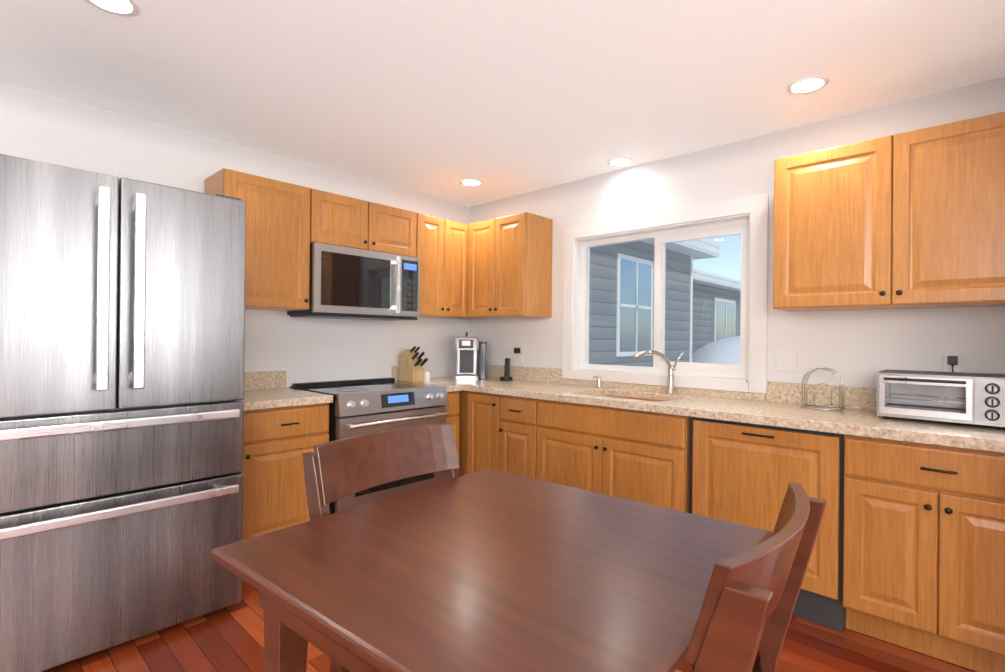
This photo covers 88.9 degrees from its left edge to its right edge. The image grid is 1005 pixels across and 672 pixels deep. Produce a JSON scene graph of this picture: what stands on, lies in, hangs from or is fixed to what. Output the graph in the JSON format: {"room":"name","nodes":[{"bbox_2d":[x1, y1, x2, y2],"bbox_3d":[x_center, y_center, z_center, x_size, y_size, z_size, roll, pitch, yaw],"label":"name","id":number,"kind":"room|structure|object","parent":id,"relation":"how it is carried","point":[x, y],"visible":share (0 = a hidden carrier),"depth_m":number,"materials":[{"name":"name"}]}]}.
{"room":"kitchen","nodes":[
{"label":"kitchen","id":0,"kind":"room"},
{"bbox_2d":[0,82,469,387],"bbox_3d":[-2.592,0.071,2.417,0.150,2.610,6.800,1,0,43],"label":"wall","id":1,"kind":"structure","parent":0,"point":[42,127],"depth_m":3.37,"materials":[{"name":"paint"}]},
{"bbox_2d":[204,168,311,310],"bbox_3d":[-1.522,-0.566,3.193,0.339,0.780,0.515,1,0,43],"label":"upper cabinet","id":2,"kind":"object","parent":1,"relation":"attached to","point":[287,224],"depth_m":3.10,"materials":[{"name":"brown wood"}]},
{"bbox_2d":[244,370,285,389],"bbox_3d":[-1.682,0.285,3.265,0.017,0.115,0.606,1,0,43],"label":"backsplash","id":3,"kind":"structure","parent":1,"relation":"attached to","point":[262,380],"depth_m":3.37,"materials":[{"name":"beige stone"}]},
{"bbox_2d":[308,189,415,256],"bbox_3d":[-1.057,-0.776,3.688,0.339,0.350,0.840,1,0,43],"label":"upper cabinet","id":4,"kind":"object","parent":1,"relation":"attached to","point":[338,220],"depth_m":3.53,"materials":[{"name":"brown wood"}]},
{"bbox_2d":[287,242,419,320],"bbox_3d":[-1.027,-0.364,3.655,0.432,0.467,0.834,1,0,43],"label":"microwave","id":5,"kind":"object","parent":4,"relation":"attached to","point":[351,283],"visible":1,"depth_m":3.49,"materials":[{"name":"silver metal"}]},
{"bbox_2d":[416,213,471,318],"bbox_3d":[-0.584,-0.555,4.195,0.339,0.780,0.550,1,0,43],"label":"upper cabinet","id":6,"kind":"object","parent":1,"relation":"attached to","point":[442,245],"depth_m":4.07,"materials":[{"name":"brown wood"}]},
{"bbox_2d":[0,0,1004,205],"bbox_3d":[-0.150,-1.272,0.147,6.800,0.120,6.800,1,0,43],"label":"ceiling","id":7,"kind":"structure","parent":0,"point":[442,99],"depth_m":2.33,"materials":[{"name":"white paint"}]},
{"bbox_2d":[85,0,139,16],"bbox_3d":[-1.424,-1.219,1.859,0.176,0.006,0.176,1,0,43],"label":"recessed light","id":8,"kind":"object","parent":7,"relation":"in","point":[127,8],"visible":1,"depth_m":1.89,"materials":[{"name":"white"}]},
{"bbox_2d":[460,179,482,185],"bbox_3d":[-0.243,-1.203,4.000,0.176,0.006,0.176,1,0,43],"label":"recessed light","id":9,"kind":"object","parent":7,"relation":"in","point":[470,182],"visible":1,"depth_m":3.99,"materials":[{"name":"white"}]},
{"bbox_2d":[607,157,633,166],"bbox_3d":[0.806,-1.193,3.497,0.176,0.006,0.176,1,0,43],"label":"recessed light","id":10,"kind":"object","parent":7,"relation":"in","point":[620,161],"visible":0.98,"depth_m":3.48,"materials":[{"name":"white"}]},
{"bbox_2d":[786,76,829,94],"bbox_3d":[1.443,-1.188,2.422,0.176,0.006,0.176,1,0,43],"label":"recessed light","id":11,"kind":"object","parent":7,"relation":"in","point":[809,84],"visible":1,"depth_m":2.42,"materials":[{"name":"white"}]},
{"bbox_2d":[42,580,976,671],"bbox_3d":[-0.177,1.338,0.143,6.500,0.120,6.500,1,0,43],"label":"floor","id":12,"kind":"structure","parent":0,"point":[230,638],"depth_m":2.08,"materials":[{"name":"brown wood"}]},
{"bbox_2d":[0,154,245,671],"bbox_3d":[-1.848,0.302,2.332,0.996,1.923,0.961,1,0,43],"label":"fridge","id":13,"kind":"object","parent":12,"relation":"on","point":[122,326],"visible":1,"depth_m":2.02,"materials":[{"name":"silver metal"}]},
{"bbox_2d":[240,402,332,539],"bbox_3d":[-1.435,0.831,3.094,0.618,0.873,0.510,1,0,43],"label":"base cabinet","id":14,"kind":"object","parent":12,"relation":"on","point":[285,428],"depth_m":2.84,"materials":[{"name":"brown wood"}]},
{"bbox_2d":[238,386,332,409],"bbox_3d":[-1.453,0.366,3.049,0.647,0.043,0.606,1,0,43],"label":"countertop","id":15,"kind":"structure","parent":14,"relation":"on","point":[281,396],"depth_m":2.95,"materials":[{"name":"beige stone"}]},
{"bbox_2d":[289,378,448,513],"bbox_3d":[-0.904,0.800,3.543,0.730,0.952,0.838,1,0,43],"label":"range","id":16,"kind":"object","parent":12,"relation":"on","point":[360,406],"visible":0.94,"depth_m":3.31,"materials":[{"name":"silver metal"}]},
{"bbox_2d":[302,423,459,671],"bbox_3d":[-0.162,0.788,1.409,0.578,0.985,0.518,1,0,39],"label":"chair","id":17,"kind":"object","parent":12,"relation":"on","point":[335,470],"visible":0.33,"depth_m":1.52,"materials":[{"name":"brown wood"}]},
{"bbox_2d":[414,382,461,470],"bbox_3d":[-0.609,0.841,3.977,0.618,0.873,0.189,1,0,43],"label":"base cabinet","id":18,"kind":"object","parent":12,"relation":"on","point":[453,396],"depth_m":3.79,"materials":[{"name":"brown wood"}]},
{"bbox_2d":[399,346,427,381],"bbox_3d":[-0.702,0.213,4.064,0.263,0.279,0.110,1,0,43],"label":"knife block","id":19,"kind":"object","parent":18,"relation":"on","point":[411,369],"visible":1,"depth_m":4.04,"materials":[{"name":"brown wood"}]},
{"bbox_2d":[423,372,429,383],"bbox_3d":[-0.574,0.309,3.881,0.052,0.090,0.051,1,0,43],"label":"salt shaker","id":20,"kind":"object","parent":18,"relation":"on","point":[426,377],"visible":1,"depth_m":3.86,"materials":[{"name":"white ceramic"}]},
{"bbox_2d":[211,468,772,671],"bbox_3d":[0.009,0.872,1.170,0.910,0.820,0.915,1,0,39],"label":"dining table","id":21,"kind":"object","parent":12,"relation":"on","point":[488,570],"visible":0.85,"depth_m":1.00,"materials":[{"name":"brown wood"}]},
{"bbox_2d":[430,364,1004,671],"bbox_3d":[0.791,0.772,3.244,3.664,1.038,0.651,1,0,43],"label":"base cabinet","id":22,"kind":"object","parent":12,"relation":"on","point":[908,551],"visible":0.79,"depth_m":2.30,"materials":[{"name":"brown wood"}]},
{"bbox_2d":[453,332,486,379],"bbox_3d":[-0.274,0.159,4.357,0.276,0.398,0.306,1,0,-2],"label":"coffee maker","id":23,"kind":"object","parent":22,"relation":"on","point":[470,355],"visible":1,"depth_m":4.30,"materials":[{"name":"silver metal"}]},
{"bbox_2d":[500,358,511,380],"bbox_3d":[0.030,0.268,4.234,0.080,0.185,0.090,1,0,43],"label":"cordless phone","id":24,"kind":"object","parent":22,"relation":"on","point":[506,377],"visible":1,"depth_m":4.23,"materials":[{"name":"black plastic"}]},
{"bbox_2d":[593,376,600,387],"bbox_3d":[0.675,0.322,3.665,0.034,0.090,0.093,1,0,43],"label":"soap dispenser","id":25,"kind":"object","parent":22,"relation":"on","point":[599,382],"visible":0.98,"depth_m":3.67,"materials":[{"name":"silver metal"}]},
{"bbox_2d":[633,350,682,393],"bbox_3d":[0.995,0.226,3.276,0.224,0.286,0.274,1,0,43],"label":"faucet","id":26,"kind":"object","parent":22,"relation":"on","point":[670,385],"visible":1,"depth_m":3.31,"materials":[{"name":"silver metal"}]},
{"bbox_2d":[801,367,844,410],"bbox_3d":[1.688,0.269,2.697,0.176,0.213,0.146,1,0,43],"label":"wire rack","id":27,"kind":"object","parent":22,"relation":"on","point":[841,386],"visible":1,"depth_m":2.69,"materials":[{"name":"silver metal"}]},
{"bbox_2d":[877,369,1004,429],"bbox_3d":[1.954,0.270,2.279,0.440,0.216,0.316,1,0,43],"label":"toaster oven","id":28,"kind":"object","parent":22,"relation":"on","point":[968,398],"visible":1,"depth_m":2.24,"materials":[{"name":"silver metal"}]},
{"bbox_2d":[685,482,826,671],"bbox_3d":[0.262,0.792,1.013,0.578,0.985,0.518,1,0,39],"label":"chair","id":29,"kind":"object","parent":12,"relation":"on","point":[747,610],"visible":0.81,"depth_m":0.70,"materials":[{"name":"brown wood"}]},
{"bbox_2d":[468,76,1004,393],"bbox_3d":[2.162,0.121,2.522,6.650,2.610,0.150,1,0,43],"label":"wall","id":30,"kind":"structure","parent":0,"point":[857,348],"depth_m":2.91,"materials":[{"name":"paint"}]},
{"bbox_2d":[514,346,522,360],"bbox_3d":[0.125,0.143,4.290,0.075,0.125,0.049,1,0,43],"label":"outlet","id":31,"kind":"object","parent":30,"relation":"attached to","point":[518,350],"depth_m":4.28,"materials":[{"name":"white plastic"}]},
{"bbox_2d":[562,194,768,392],"bbox_3d":[1.052,-0.256,3.534,1.470,1.165,0.165,1,0,43],"label":"window","id":32,"kind":"structure","parent":30,"relation":"in","point":[750,225],"depth_m":3.41,"materials":[{"name":"white"}]},
{"bbox_2d":[468,112,1004,318],"bbox_3d":[1.029,-0.540,3.234,3.319,0.780,0.363,1,0,43],"label":"upper cabinet","id":33,"kind":"object","parent":30,"relation":"attached to","point":[914,219],"visible":1,"depth_m":2.38,"materials":[{"name":"brown wood"}]},
{"bbox_2d":[775,349,797,371],"bbox_3d":[1.618,0.136,2.921,0.115,0.125,0.009,1,0,43],"label":"outlet","id":34,"kind":"object","parent":30,"relation":"attached to","point":[786,360],"depth_m":2.92,"materials":[{"name":"white plastic"}]},
{"bbox_2d":[942,352,963,372],"bbox_3d":[2.124,0.119,2.412,0.074,0.092,0.062,1,0,43],"label":"outlet","id":35,"kind":"object","parent":30,"relation":"attached to","point":[951,361],"depth_m":2.42,"materials":[{"name":"white plastic"}]},
{"label":"outside","id":36,"kind":"structure","parent":0,"visible":0},
{"bbox_3d":[20.293,2.282,26.789,80.000,0.300,59.600,1,0,43],"label":"snow","id":37,"kind":"object","parent":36,"visible":0},
{"bbox_2d":[589,238,740,366],"bbox_3d":[5.944,-0.249,20.180,8.640,4.439,29.700,1,0,43],"label":"neighbouring house","id":38,"kind":"structure","parent":37,"relation":"on","point":[620,297],"depth_m":11.93,"materials":[{"name":"grey wood"}]},
{"bbox_2d":[692,336,739,363],"bbox_3d":[7.994,1.788,16.322,4.106,3.600,6.500,1,0,43],"label":"snow bank","id":39,"kind":"object","parent":37,"relation":"on","point":[729,343],"depth_m":14.65,"materials":[{"name":"white snow"}]}
]}

